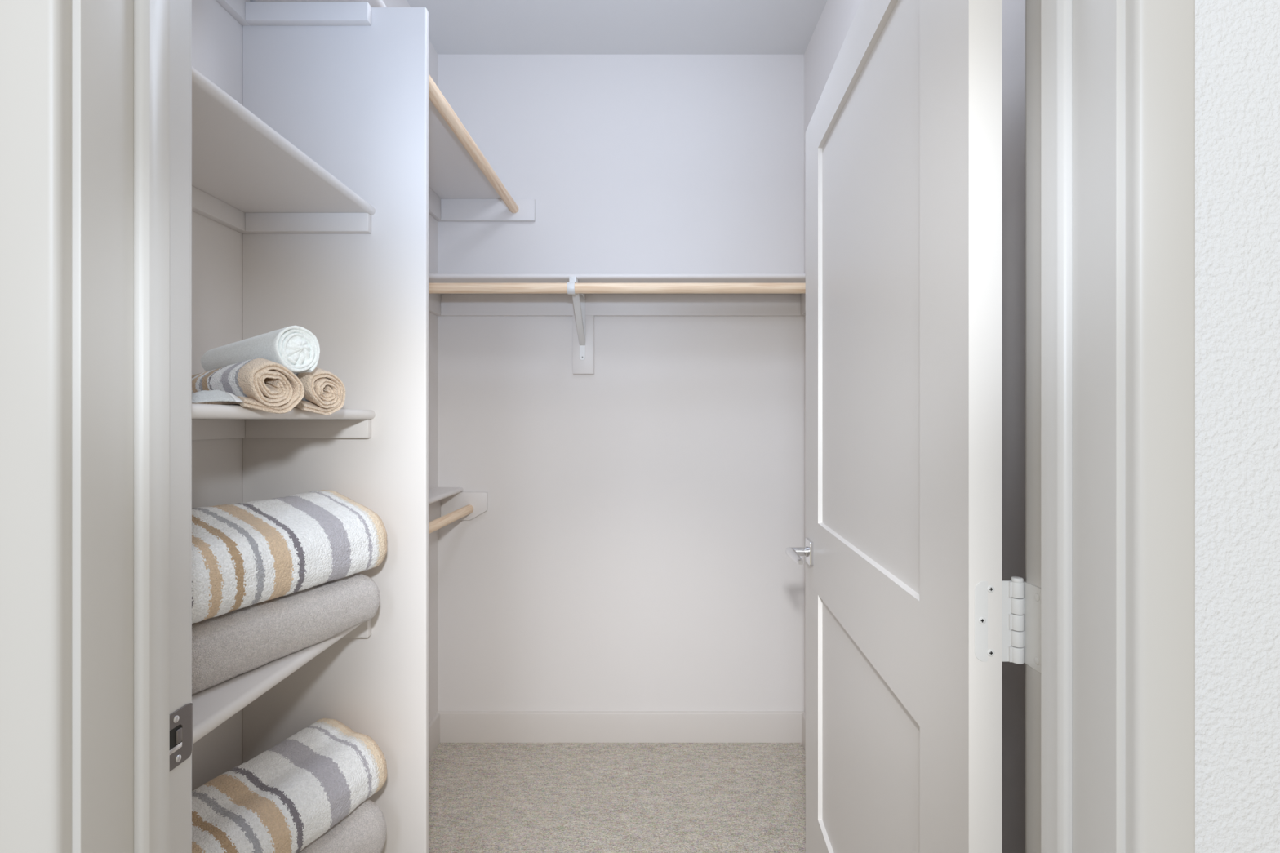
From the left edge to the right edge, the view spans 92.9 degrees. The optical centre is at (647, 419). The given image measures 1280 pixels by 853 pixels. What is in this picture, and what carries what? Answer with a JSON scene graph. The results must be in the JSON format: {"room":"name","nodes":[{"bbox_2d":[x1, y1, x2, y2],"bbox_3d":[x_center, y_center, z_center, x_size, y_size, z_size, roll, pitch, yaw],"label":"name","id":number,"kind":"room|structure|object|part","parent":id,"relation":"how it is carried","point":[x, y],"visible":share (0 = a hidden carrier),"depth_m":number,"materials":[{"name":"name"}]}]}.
{"room":"walk-in closet","nodes":[
{"label":"walk-in closet","id":0,"kind":"room"},
{"bbox_2d":[191,0,437,791],"bbox_3d":[-0.887,-0.089,1.544,0.100,2.740,1.762,0,0,0],"label":"wall","id":1,"kind":"structure","parent":0,"point":[216,35],"depth_m":1.20,"materials":[{"name":"white paint"}]},
{"bbox_2d":[191,618,371,743],"bbox_3d":[-0.699,0.414,0.967,0.276,0.057,0.575,0,0,0],"label":"shelf","id":2,"kind":"object","parent":1,"relation":"attached to","point":[212,706],"visible":0.18,"depth_m":0.88,"materials":[{"name":"white wood"}]},
{"bbox_2d":[191,573,380,694],"bbox_3d":[-0.652,0.336,1.027,0.185,0.098,0.375,0,0,19],"label":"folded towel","id":3,"kind":"object","parent":2,"relation":"on","point":[228,646],"visible":0.57,"depth_m":0.96,"materials":[{"name":"grey fabric"}]},
{"bbox_2d":[191,489,386,623],"bbox_3d":[-0.650,0.214,1.037,0.185,0.149,0.385,0,0,19],"label":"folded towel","id":4,"kind":"object","parent":3,"relation":"on","point":[248,553],"visible":0.82,"depth_m":0.99,"materials":[{"name":"multicoloured fabric"}]},
{"bbox_2d":[191,66,375,233],"bbox_3d":[-0.699,-0.412,0.967,0.276,0.057,0.575,0,0,0],"label":"shelf","id":5,"kind":"object","parent":1,"relation":"attached to","point":[247,178],"visible":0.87,"depth_m":1.08,"materials":[{"name":"white wood"}]},
{"bbox_2d":[191,403,375,439],"bbox_3d":[-0.699,0.008,0.967,0.276,0.057,0.575,0,0,0],"label":"shelf","id":6,"kind":"object","parent":1,"relation":"attached to","point":[209,421],"visible":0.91,"depth_m":1.20,"materials":[{"name":"white wood"}]},
{"bbox_2d":[191,357,304,413],"bbox_3d":[-0.657,-0.050,0.891,0.244,0.082,0.162,0,0,26],"label":"rolled towel","id":7,"kind":"object","parent":6,"relation":"on","point":[260,384],"visible":0.75,"depth_m":0.87,"materials":[{"name":"beige fabric"}]},
{"bbox_2d":[293,367,345,415],"bbox_3d":[-0.632,-0.050,1.041,0.225,0.084,0.080,0,0,21],"label":"rolled towel","id":8,"kind":"object","parent":6,"relation":"on","point":[324,392],"visible":0.3,"depth_m":1.00,"materials":[{"name":"beige fabric"}]},
{"bbox_2d":[200,325,319,373],"bbox_3d":[-0.635,-0.109,0.993,0.224,0.073,0.073,0,0,28],"label":"rolled towel","id":9,"kind":"object","parent":8,"relation":"on","point":[295,348],"visible":0.8,"depth_m":0.95,"materials":[{"name":"white fabric"}]},
{"bbox_2d":[216,0,535,221],"bbox_3d":[-0.642,-0.844,1.552,0.389,0.105,1.746,0,0,0],"label":"shelf","id":10,"kind":"object","parent":1,"relation":"attached to","point":[459,190],"visible":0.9,"depth_m":1.99,"materials":[{"name":"white wood"}]},
{"bbox_2d":[428,73,518,213],"bbox_3d":[-0.541,-0.836,1.839,0.035,0.035,1.135,0,0,1],"label":"clothes rod","id":11,"kind":"object","parent":10,"relation":"attached to","point":[436,96],"visible":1,"depth_m":1.80,"materials":[{"name":"brown wood"}]},
{"bbox_2d":[428,712,439,759],"bbox_3d":[-0.831,1.222,1.842,0.013,0.119,1.140,0,0,0],"label":"baseboard","id":12,"kind":"structure","parent":1,"relation":"attached to","point":[434,725],"depth_m":2.35,"materials":[{"name":"white wood"}]},
{"bbox_2d":[428,487,487,522],"bbox_3d":[-0.738,0.333,1.849,0.199,0.129,1.153,0,0,0],"label":"ledge shelf","id":13,"kind":"object","parent":1,"relation":"attached to","point":[442,501],"visible":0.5,"depth_m":2.41,"materials":[{"name":"white wood"}]},
{"bbox_2d":[428,504,473,533],"bbox_3d":[-0.717,0.353,1.839,0.035,0.035,1.135,0,0,1],"label":"clothes rod","id":14,"kind":"object","parent":13,"relation":"attached to","point":[434,525],"visible":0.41,"depth_m":2.14,"materials":[{"name":"brown wood"}]},
{"bbox_3d":[-0.699,0.874,0.966,0.276,0.057,0.575,0,0,0],"label":"shelf","id":15,"kind":"object","parent":1,"relation":"attached to","visible":0},
{"bbox_2d":[297,799,386,852],"bbox_3d":[-0.640,0.784,1.027,0.184,0.124,0.375,0,0,19],"label":"folded towel","id":16,"kind":"object","parent":15,"relation":"on","point":[363,830],"visible":0.4,"depth_m":1.11,"materials":[{"name":"grey fabric"}]},
{"bbox_2d":[191,718,387,852],"bbox_3d":[-0.651,0.661,1.037,0.185,0.125,0.386,0,0,19],"label":"striped blanket","id":17,"kind":"object","parent":16,"relation":"on","point":[282,799],"visible":0.88,"depth_m":1.04,"materials":[{"name":"multicoloured fabric"}]},
{"bbox_2d":[406,0,826,53],"bbox_3d":[-0.106,-1.499,1.530,1.661,0.080,1.990,0,0,0],"label":"ceiling","id":18,"kind":"structure","parent":0,"point":[455,26],"depth_m":2.25,"materials":[{"name":"white paint"}]},
{"bbox_2d":[428,742,805,852],"bbox_3d":[0.000,1.311,0.662,3.400,0.060,3.725,0,0,0],"label":"floor","id":19,"kind":"structure","parent":0,"point":[484,797],"depth_m":2.06,"materials":[{"name":"carpet"}]},
{"bbox_2d":[242,7,428,852],"bbox_3d":[-0.647,0.214,1.263,0.380,2.134,0.018,0,0,0],"label":"partition panel","id":20,"kind":"object","parent":19,"relation":"on","point":[353,100],"visible":0.48,"depth_m":1.25,"materials":[{"name":"white wood"}]},
{"bbox_2d":[437,53,804,711],"bbox_3d":[-0.106,-0.089,2.475,1.661,2.740,0.100,0,0,0],"label":"wall","id":21,"kind":"structure","parent":0,"point":[627,552],"depth_m":2.42,"materials":[{"name":"white paint"}]},
{"bbox_2d":[428,273,805,373],"bbox_3d":[-0.106,-0.350,2.237,1.461,0.334,0.375,0,0,0],"label":"shelf","id":22,"kind":"object","parent":21,"relation":"attached to","point":[439,304],"depth_m":2.41,"materials":[{"name":"white wood"}]},
{"bbox_3d":[-0.262,-0.367,2.245,0.030,0.261,0.323,0,0,0],"label":"rod bracket","id":23,"kind":"part","parent":22,"relation":"part of","materials":[{"name":"white metal"}]},
{"bbox_3d":[-0.259,-0.488,2.259,0.023,0.020,0.297,0,0,0],"label":"shelf arm","id":24,"kind":"part","parent":22,"relation":"part of","materials":[{"name":"white metal"}]},
{"bbox_2d":[428,282,805,293],"bbox_3d":[-0.106,-0.457,2.106,1.425,0.036,0.036,0,0,0],"label":"clothes rod","id":25,"kind":"object","parent":22,"relation":"attached to","point":[433,287],"visible":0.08,"depth_m":2.09,"materials":[{"name":"brown wood"}]},
{"bbox_2d":[437,711,804,742],"bbox_3d":[-0.106,1.222,2.418,1.461,0.119,0.013,0,0,0],"label":"baseboard","id":26,"kind":"structure","parent":21,"relation":"attached to","point":[455,726],"depth_m":2.41,"materials":[{"name":"white wood"}]},
{"bbox_2d":[804,0,1025,852],"bbox_3d":[0.674,-0.089,1.544,0.100,2.740,1.762,0,0,0],"label":"wall","id":27,"kind":"structure","parent":0,"point":[834,22],"depth_m":1.05,"materials":[{"name":"white paint"}]},
{"bbox_2d":[801,712,805,750],"bbox_3d":[0.618,1.222,1.548,0.013,0.119,1.729,0,0,0],"label":"baseboard","id":28,"kind":"structure","parent":27,"relation":"attached to","point":[803,715],"depth_m":2.38,"materials":[{"name":"white wood"}]},
{"bbox_2d":[1195,0,1279,852],"bbox_3d":[0.000,-0.089,0.599,3.400,2.740,0.128,0,0,0],"label":"wall","id":29,"kind":"structure","parent":0,"point":[1237,42],"depth_m":0.54,"materials":[{"name":"white paint"}]},
{"bbox_2d":[0,0,192,852],"bbox_3d":[-0.525,0.260,0.599,0.074,2.042,0.156,0,0,0],"label":"door frame","id":30,"kind":"structure","parent":29,"relation":"attached to","point":[132,711],"depth_m":0.55,"materials":[{"name":"white wood"}]},
{"bbox_3d":[-0.500,0.337,0.646,0.006,0.059,0.047,0,0,0],"label":"plate","id":31,"kind":"part","parent":30,"relation":"part of","materials":[{"name":"silver metal"}]},
{"bbox_2d":[786,0,1040,852],"bbox_3d":[0.420,0.265,1.093,0.157,2.012,0.940,0,0,0],"label":"door","id":32,"kind":"structure","parent":29,"relation":"in","point":[913,620],"depth_m":0.86,"materials":[{"name":"white wood"}]},
{"bbox_3d":[0.351,0.324,1.444,0.021,0.019,0.131,0,0,0],"label":"lever","id":33,"kind":"part","parent":32,"relation":"part of","materials":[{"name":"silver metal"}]},
{"bbox_3d":[0.397,-0.197,1.111,0.033,0.884,0.620,0,0,3],"label":"panel","id":34,"kind":"part","parent":32,"relation":"part of","materials":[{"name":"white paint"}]},
{"bbox_3d":[0.397,0.670,1.111,0.033,0.534,0.620,0,0,3],"label":"panel","id":35,"kind":"part","parent":32,"relation":"part of","materials":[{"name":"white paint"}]},
{"bbox_2d":[1025,0,1195,852],"bbox_3d":[0.437,0.260,0.599,0.071,2.042,0.156,0,0,0],"label":"door frame","id":36,"kind":"structure","parent":29,"relation":"attached to","point":[1076,49],"depth_m":0.54,"materials":[{"name":"white wood"}]}
]}

